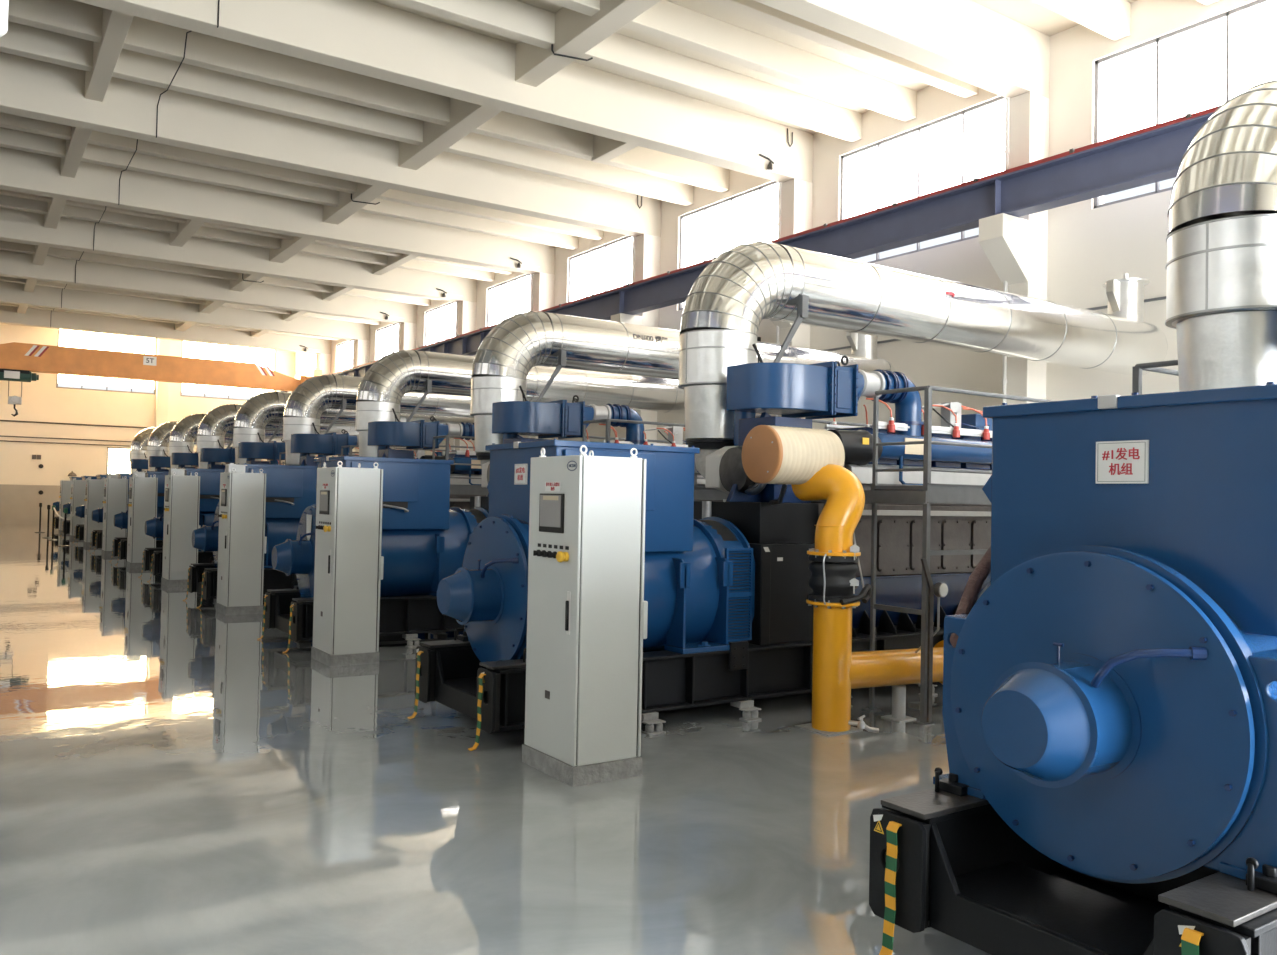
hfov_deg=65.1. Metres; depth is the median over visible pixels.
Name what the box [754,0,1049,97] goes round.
beam
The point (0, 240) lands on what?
beam
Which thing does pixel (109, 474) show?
junction box
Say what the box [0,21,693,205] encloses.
beam
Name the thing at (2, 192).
beam
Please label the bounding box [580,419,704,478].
access platform
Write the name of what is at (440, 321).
window
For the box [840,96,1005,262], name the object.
window
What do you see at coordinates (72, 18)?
beam
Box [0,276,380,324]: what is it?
beam
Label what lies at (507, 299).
window
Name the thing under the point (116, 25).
beam
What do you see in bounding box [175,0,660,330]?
beam
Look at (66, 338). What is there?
window
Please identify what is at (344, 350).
window
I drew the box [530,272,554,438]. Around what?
column
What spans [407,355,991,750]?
generator
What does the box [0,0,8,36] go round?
pendant lamp
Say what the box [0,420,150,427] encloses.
pipe
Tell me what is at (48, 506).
barrier post
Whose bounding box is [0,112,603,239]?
beam
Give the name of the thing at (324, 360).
column
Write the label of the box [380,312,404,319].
floodlight
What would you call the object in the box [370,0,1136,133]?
ceiling
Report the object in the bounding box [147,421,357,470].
duct
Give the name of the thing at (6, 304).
beam
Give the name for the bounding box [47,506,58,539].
barrier post
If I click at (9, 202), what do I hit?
beam
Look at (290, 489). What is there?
generator
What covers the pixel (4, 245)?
beam
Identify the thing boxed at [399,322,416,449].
column
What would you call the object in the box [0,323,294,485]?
wall
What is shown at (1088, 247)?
wall
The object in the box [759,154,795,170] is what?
floodlight
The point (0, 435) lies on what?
pipe
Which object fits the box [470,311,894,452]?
duct
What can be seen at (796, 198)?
column
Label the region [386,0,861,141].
beam
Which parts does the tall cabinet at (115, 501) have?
door, concrete plinth, door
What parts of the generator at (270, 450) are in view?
plate, plate, backing plate, skid rail, lid, panel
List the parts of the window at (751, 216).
pane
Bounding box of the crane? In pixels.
[0,342,322,391]
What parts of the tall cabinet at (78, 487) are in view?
door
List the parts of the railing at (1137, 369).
post, handrail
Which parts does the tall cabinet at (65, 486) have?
door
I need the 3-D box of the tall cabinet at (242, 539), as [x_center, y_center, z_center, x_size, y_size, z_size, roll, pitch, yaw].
[-5.763,0.907,14.466,0.582,2.071,0.673,2,-1,-34]
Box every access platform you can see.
[279,452,414,464]
[341,445,463,455]
[432,435,488,494]
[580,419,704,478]
[694,386,1053,725]
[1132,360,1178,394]
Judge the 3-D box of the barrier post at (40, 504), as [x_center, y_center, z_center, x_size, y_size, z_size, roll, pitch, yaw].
[-22.917,1.540,38.331,0.340,1.140,0.340,2,-1,-34]
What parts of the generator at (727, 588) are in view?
plate, backing plate, plate, skid rail, plate, backing plate, plate, sign plate, lid, panel, foot plate, skid rail, foot plate, maker plate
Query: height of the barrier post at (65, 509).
1.140 m
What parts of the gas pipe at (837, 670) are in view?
plate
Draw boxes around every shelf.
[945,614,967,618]
[1250,649,1276,659]
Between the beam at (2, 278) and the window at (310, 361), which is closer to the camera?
the beam at (2, 278)
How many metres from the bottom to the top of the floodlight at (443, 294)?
0.282 m
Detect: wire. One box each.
[75,251,83,282]
[93,206,105,250]
[118,139,137,204]
[156,30,191,137]
[217,0,219,27]
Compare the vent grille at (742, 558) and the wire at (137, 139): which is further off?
the wire at (137, 139)
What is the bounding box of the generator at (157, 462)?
[61,456,198,537]
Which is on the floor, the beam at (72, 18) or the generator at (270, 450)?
the generator at (270, 450)
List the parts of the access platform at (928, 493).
post, handrail, post, post, kick plate, handrail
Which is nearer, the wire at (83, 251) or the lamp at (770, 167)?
the lamp at (770, 167)
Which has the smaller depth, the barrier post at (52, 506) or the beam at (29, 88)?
the beam at (29, 88)
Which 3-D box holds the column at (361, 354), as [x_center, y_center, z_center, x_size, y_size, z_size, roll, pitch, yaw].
[-12.434,-1.786,43.439,1.174,8.419,0.456,2,-1,-34]
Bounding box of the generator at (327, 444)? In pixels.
[140,429,441,581]
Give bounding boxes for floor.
[0,524,989,954]
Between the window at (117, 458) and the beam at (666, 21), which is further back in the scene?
the window at (117, 458)
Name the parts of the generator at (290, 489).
plate, backing plate, plate, skid rail, plate, backing plate, skid rail, foot plate, panel, lid, maker plate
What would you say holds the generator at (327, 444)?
on the floor
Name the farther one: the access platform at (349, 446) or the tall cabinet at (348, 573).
the access platform at (349, 446)
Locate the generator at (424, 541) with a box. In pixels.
[258,395,722,652]
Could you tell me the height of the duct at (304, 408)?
2.650 m
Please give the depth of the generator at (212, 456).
28.69 m
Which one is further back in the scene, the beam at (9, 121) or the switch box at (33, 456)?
the switch box at (33, 456)
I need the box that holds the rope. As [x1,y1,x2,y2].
[53,507,75,518]
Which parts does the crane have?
capacity plate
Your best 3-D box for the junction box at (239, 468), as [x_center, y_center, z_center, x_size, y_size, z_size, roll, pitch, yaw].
[-5.874,-0.136,14.578,0.270,0.140,0.260,2,-1,-34]
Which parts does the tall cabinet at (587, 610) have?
switch knob, switch knob, switch knob, rating plate, touch panel, door, warning plate, switch knob, handle lever, door handle, concrete plinth, door, hinge handle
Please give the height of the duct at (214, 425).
2.650 m
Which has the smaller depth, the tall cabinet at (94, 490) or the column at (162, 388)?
the tall cabinet at (94, 490)
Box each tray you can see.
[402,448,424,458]
[645,426,682,444]
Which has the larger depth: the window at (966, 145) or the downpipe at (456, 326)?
the downpipe at (456, 326)
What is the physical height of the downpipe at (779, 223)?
8.419 m
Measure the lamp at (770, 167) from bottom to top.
0.282 m
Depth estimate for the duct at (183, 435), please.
33.54 m
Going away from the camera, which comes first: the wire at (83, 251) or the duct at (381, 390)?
the duct at (381, 390)
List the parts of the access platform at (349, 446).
post, handrail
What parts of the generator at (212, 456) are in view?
plate, plate, skid rail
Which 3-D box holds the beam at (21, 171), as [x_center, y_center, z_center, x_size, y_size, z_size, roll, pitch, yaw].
[-9.462,-6.830,25.566,16.530,1.026,0.410,2,-1,-34]
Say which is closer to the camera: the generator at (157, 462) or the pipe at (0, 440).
the generator at (157, 462)
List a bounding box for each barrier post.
[35,503,44,532]
[43,505,51,537]
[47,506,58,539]
[59,508,69,545]
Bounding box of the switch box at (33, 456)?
[32,455,40,458]
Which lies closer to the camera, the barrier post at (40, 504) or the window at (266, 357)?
the barrier post at (40, 504)
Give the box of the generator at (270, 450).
[109,438,357,564]
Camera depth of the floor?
5.63 m
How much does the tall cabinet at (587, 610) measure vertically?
2.071 m
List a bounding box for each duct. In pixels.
[129,427,232,472]
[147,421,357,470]
[168,413,282,468]
[196,404,450,468]
[233,391,473,463]
[283,374,601,464]
[355,350,684,456]
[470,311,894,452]
[678,241,1167,439]
[1165,80,1276,391]
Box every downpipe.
[353,340,354,366]
[398,323,399,350]
[453,302,457,449]
[527,274,532,437]
[632,236,634,282]
[775,182,781,415]
[1002,97,1009,402]
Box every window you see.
[56,329,156,394]
[106,447,130,474]
[180,341,275,400]
[304,354,315,372]
[337,340,352,371]
[376,323,398,359]
[425,302,455,344]
[487,274,530,326]
[568,236,632,301]
[679,181,778,309]
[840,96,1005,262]
[1093,0,1276,208]
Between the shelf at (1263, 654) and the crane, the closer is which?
the shelf at (1263, 654)
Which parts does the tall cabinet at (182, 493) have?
door, concrete plinth, door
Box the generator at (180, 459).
[72,452,282,542]
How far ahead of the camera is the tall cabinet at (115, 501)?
26.18 m
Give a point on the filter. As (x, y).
(783, 455)
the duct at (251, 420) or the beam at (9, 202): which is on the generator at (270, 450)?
the duct at (251, 420)
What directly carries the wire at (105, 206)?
attached to the beam at (19, 226)
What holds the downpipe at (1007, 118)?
attached to the column at (1016, 248)
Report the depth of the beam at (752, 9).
15.78 m
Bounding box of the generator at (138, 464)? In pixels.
[51,459,197,530]
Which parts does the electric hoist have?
rating plate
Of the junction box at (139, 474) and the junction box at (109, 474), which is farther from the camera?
the junction box at (109, 474)
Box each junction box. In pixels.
[107,473,118,478]
[132,471,145,476]
[168,468,185,474]
[224,463,246,472]
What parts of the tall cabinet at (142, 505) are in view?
door, concrete plinth, door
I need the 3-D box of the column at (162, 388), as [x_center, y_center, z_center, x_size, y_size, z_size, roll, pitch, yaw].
[-23.717,-2.388,49.745,0.536,9.445,0.251,2,-1,-34]
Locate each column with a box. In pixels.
[155,339,169,426]
[317,353,330,374]
[352,339,368,454]
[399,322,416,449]
[455,301,476,450]
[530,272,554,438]
[611,234,660,442]
[771,178,812,418]
[979,91,1048,404]
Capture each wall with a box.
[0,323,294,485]
[294,0,1256,456]
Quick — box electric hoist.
[0,369,38,416]
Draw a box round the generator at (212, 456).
[88,447,278,551]
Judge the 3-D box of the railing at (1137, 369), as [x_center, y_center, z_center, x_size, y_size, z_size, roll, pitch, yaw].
[5.753,0.646,6.401,4.130,2.707,3.215,2,-1,-34]
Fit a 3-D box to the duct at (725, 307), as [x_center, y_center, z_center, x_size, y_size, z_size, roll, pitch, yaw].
[3.883,-1.579,11.778,8.149,2.650,0.917,2,-1,-34]
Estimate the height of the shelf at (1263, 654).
0.017 m
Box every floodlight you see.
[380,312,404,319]
[436,288,461,297]
[510,257,538,267]
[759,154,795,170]
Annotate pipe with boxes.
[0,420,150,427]
[0,435,130,441]
[0,440,129,446]
[792,464,947,735]
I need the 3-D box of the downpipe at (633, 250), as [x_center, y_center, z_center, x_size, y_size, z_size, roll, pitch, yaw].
[-0.197,-1.926,25.375,0.087,8.419,0.087,2,-1,-34]
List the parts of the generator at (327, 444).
plate, backing plate, plate, skid rail, backing plate, skid rail, lid, panel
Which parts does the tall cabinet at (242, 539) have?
door, touch panel, concrete plinth, door, hinge handle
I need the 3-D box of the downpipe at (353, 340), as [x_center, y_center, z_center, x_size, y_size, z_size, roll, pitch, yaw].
[-12.500,-1.784,43.587,0.087,8.419,0.087,2,-1,-34]
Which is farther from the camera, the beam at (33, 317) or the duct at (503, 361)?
the beam at (33, 317)
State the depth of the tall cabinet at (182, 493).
18.20 m
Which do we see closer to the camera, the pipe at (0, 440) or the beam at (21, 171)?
the beam at (21, 171)
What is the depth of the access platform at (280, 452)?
24.47 m
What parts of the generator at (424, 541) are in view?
plate, backing plate, plate, skid rail, plate, backing plate, plate, skid rail, lid, panel, foot plate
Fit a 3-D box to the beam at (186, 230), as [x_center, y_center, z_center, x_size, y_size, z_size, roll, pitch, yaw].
[-12.088,-7.066,27.123,0.342,0.593,5.107,2,-1,-34]
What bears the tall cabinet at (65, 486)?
on the floor
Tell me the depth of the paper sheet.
11.54 m
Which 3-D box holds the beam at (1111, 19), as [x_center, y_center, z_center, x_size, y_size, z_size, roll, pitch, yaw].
[0.581,-7.209,10.712,16.530,0.502,0.251,2,-1,-34]
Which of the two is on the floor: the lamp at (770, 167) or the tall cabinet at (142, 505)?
the tall cabinet at (142, 505)
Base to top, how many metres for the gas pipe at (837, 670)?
2.059 m
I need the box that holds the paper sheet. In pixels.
[306,515,311,539]
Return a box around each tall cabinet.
[59,480,71,529]
[70,478,87,535]
[83,477,103,545]
[102,476,127,554]
[126,474,157,567]
[161,472,199,586]
[216,468,266,614]
[311,461,383,666]
[522,445,647,786]
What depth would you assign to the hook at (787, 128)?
20.48 m
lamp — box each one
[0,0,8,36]
[759,154,773,170]
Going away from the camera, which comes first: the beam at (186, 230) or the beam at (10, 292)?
the beam at (186, 230)
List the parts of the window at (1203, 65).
pane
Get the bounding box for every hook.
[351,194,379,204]
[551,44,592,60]
[787,128,792,146]
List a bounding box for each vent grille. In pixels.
[725,548,752,594]
[728,594,752,641]
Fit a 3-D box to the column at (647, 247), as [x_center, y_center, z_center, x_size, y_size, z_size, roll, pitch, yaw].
[-0.132,-1.928,25.226,1.174,8.419,0.456,2,-1,-34]
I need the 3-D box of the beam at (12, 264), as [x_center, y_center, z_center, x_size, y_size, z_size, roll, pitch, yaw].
[-15.613,-6.759,34.672,16.530,1.026,0.410,2,-1,-34]
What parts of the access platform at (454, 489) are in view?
post, post, handrail, handrail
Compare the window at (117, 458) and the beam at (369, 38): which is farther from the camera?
the window at (117, 458)
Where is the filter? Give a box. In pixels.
[742,425,844,504]
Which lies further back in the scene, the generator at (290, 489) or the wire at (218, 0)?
the generator at (290, 489)
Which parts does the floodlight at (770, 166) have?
arm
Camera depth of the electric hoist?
41.27 m
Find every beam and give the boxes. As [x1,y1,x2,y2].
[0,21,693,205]
[0,52,660,236]
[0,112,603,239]
[0,127,578,249]
[0,147,554,274]
[0,189,512,274]
[0,194,494,281]
[0,208,476,301]
[0,240,437,299]
[0,241,430,305]
[0,250,416,323]
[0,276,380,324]
[0,281,369,339]
[0,303,339,340]
[0,305,330,353]
[8,0,729,192]
[17,8,133,313]
[74,0,812,182]
[169,219,204,246]
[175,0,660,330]
[251,134,636,336]
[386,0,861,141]
[543,0,916,121]
[703,0,977,98]
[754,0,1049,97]
[1031,0,1130,40]
[1197,0,1220,5]
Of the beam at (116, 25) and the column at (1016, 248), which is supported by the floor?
the column at (1016, 248)
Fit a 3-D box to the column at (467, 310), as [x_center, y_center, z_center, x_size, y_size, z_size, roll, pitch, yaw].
[-6.283,-1.857,34.333,1.174,8.419,0.456,2,-1,-34]
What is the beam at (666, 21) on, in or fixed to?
attached to the ceiling
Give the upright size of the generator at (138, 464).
3.091 m
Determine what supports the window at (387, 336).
in the wall at (1088, 247)
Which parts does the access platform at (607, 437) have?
post, post, handrail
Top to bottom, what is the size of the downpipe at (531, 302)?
8.419 m
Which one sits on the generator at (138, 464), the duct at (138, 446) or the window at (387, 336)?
the duct at (138, 446)
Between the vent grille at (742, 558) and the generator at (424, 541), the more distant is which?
the generator at (424, 541)
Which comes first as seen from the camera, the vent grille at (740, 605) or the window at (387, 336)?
the vent grille at (740, 605)
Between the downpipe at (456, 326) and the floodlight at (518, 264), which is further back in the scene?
the downpipe at (456, 326)
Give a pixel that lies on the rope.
(53, 507)
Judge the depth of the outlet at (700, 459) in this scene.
9.58 m
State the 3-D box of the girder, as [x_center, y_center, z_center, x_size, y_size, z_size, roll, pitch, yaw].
[-2.304,-4.410,27.988,0.388,0.758,60.192,2,-1,-34]
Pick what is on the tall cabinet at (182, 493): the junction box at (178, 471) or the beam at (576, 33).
the junction box at (178, 471)
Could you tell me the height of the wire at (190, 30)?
0.887 m
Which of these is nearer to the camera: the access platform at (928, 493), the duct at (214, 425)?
the access platform at (928, 493)
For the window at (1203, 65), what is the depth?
14.67 m
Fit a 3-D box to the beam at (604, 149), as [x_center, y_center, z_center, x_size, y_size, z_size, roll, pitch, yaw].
[-8.648,-6.889,32.781,0.296,0.570,32.501,2,-1,-34]
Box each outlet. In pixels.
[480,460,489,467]
[695,449,728,493]
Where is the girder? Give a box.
[276,105,1220,392]
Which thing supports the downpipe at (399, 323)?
attached to the column at (408, 331)
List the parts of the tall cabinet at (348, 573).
touch panel, door, handle lever, concrete plinth, door, hinge handle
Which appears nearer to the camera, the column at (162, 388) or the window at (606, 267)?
the window at (606, 267)
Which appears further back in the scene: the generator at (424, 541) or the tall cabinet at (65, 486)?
the tall cabinet at (65, 486)
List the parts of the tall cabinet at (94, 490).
door, concrete plinth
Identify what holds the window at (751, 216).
in the wall at (1088, 247)
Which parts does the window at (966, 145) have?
pane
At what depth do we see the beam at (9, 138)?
24.00 m
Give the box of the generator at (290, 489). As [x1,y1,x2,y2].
[183,416,486,607]
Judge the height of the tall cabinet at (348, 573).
2.071 m
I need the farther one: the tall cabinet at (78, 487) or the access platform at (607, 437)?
the tall cabinet at (78, 487)
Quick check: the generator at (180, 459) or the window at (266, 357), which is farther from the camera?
the window at (266, 357)
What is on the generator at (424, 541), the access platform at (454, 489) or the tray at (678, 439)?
the tray at (678, 439)

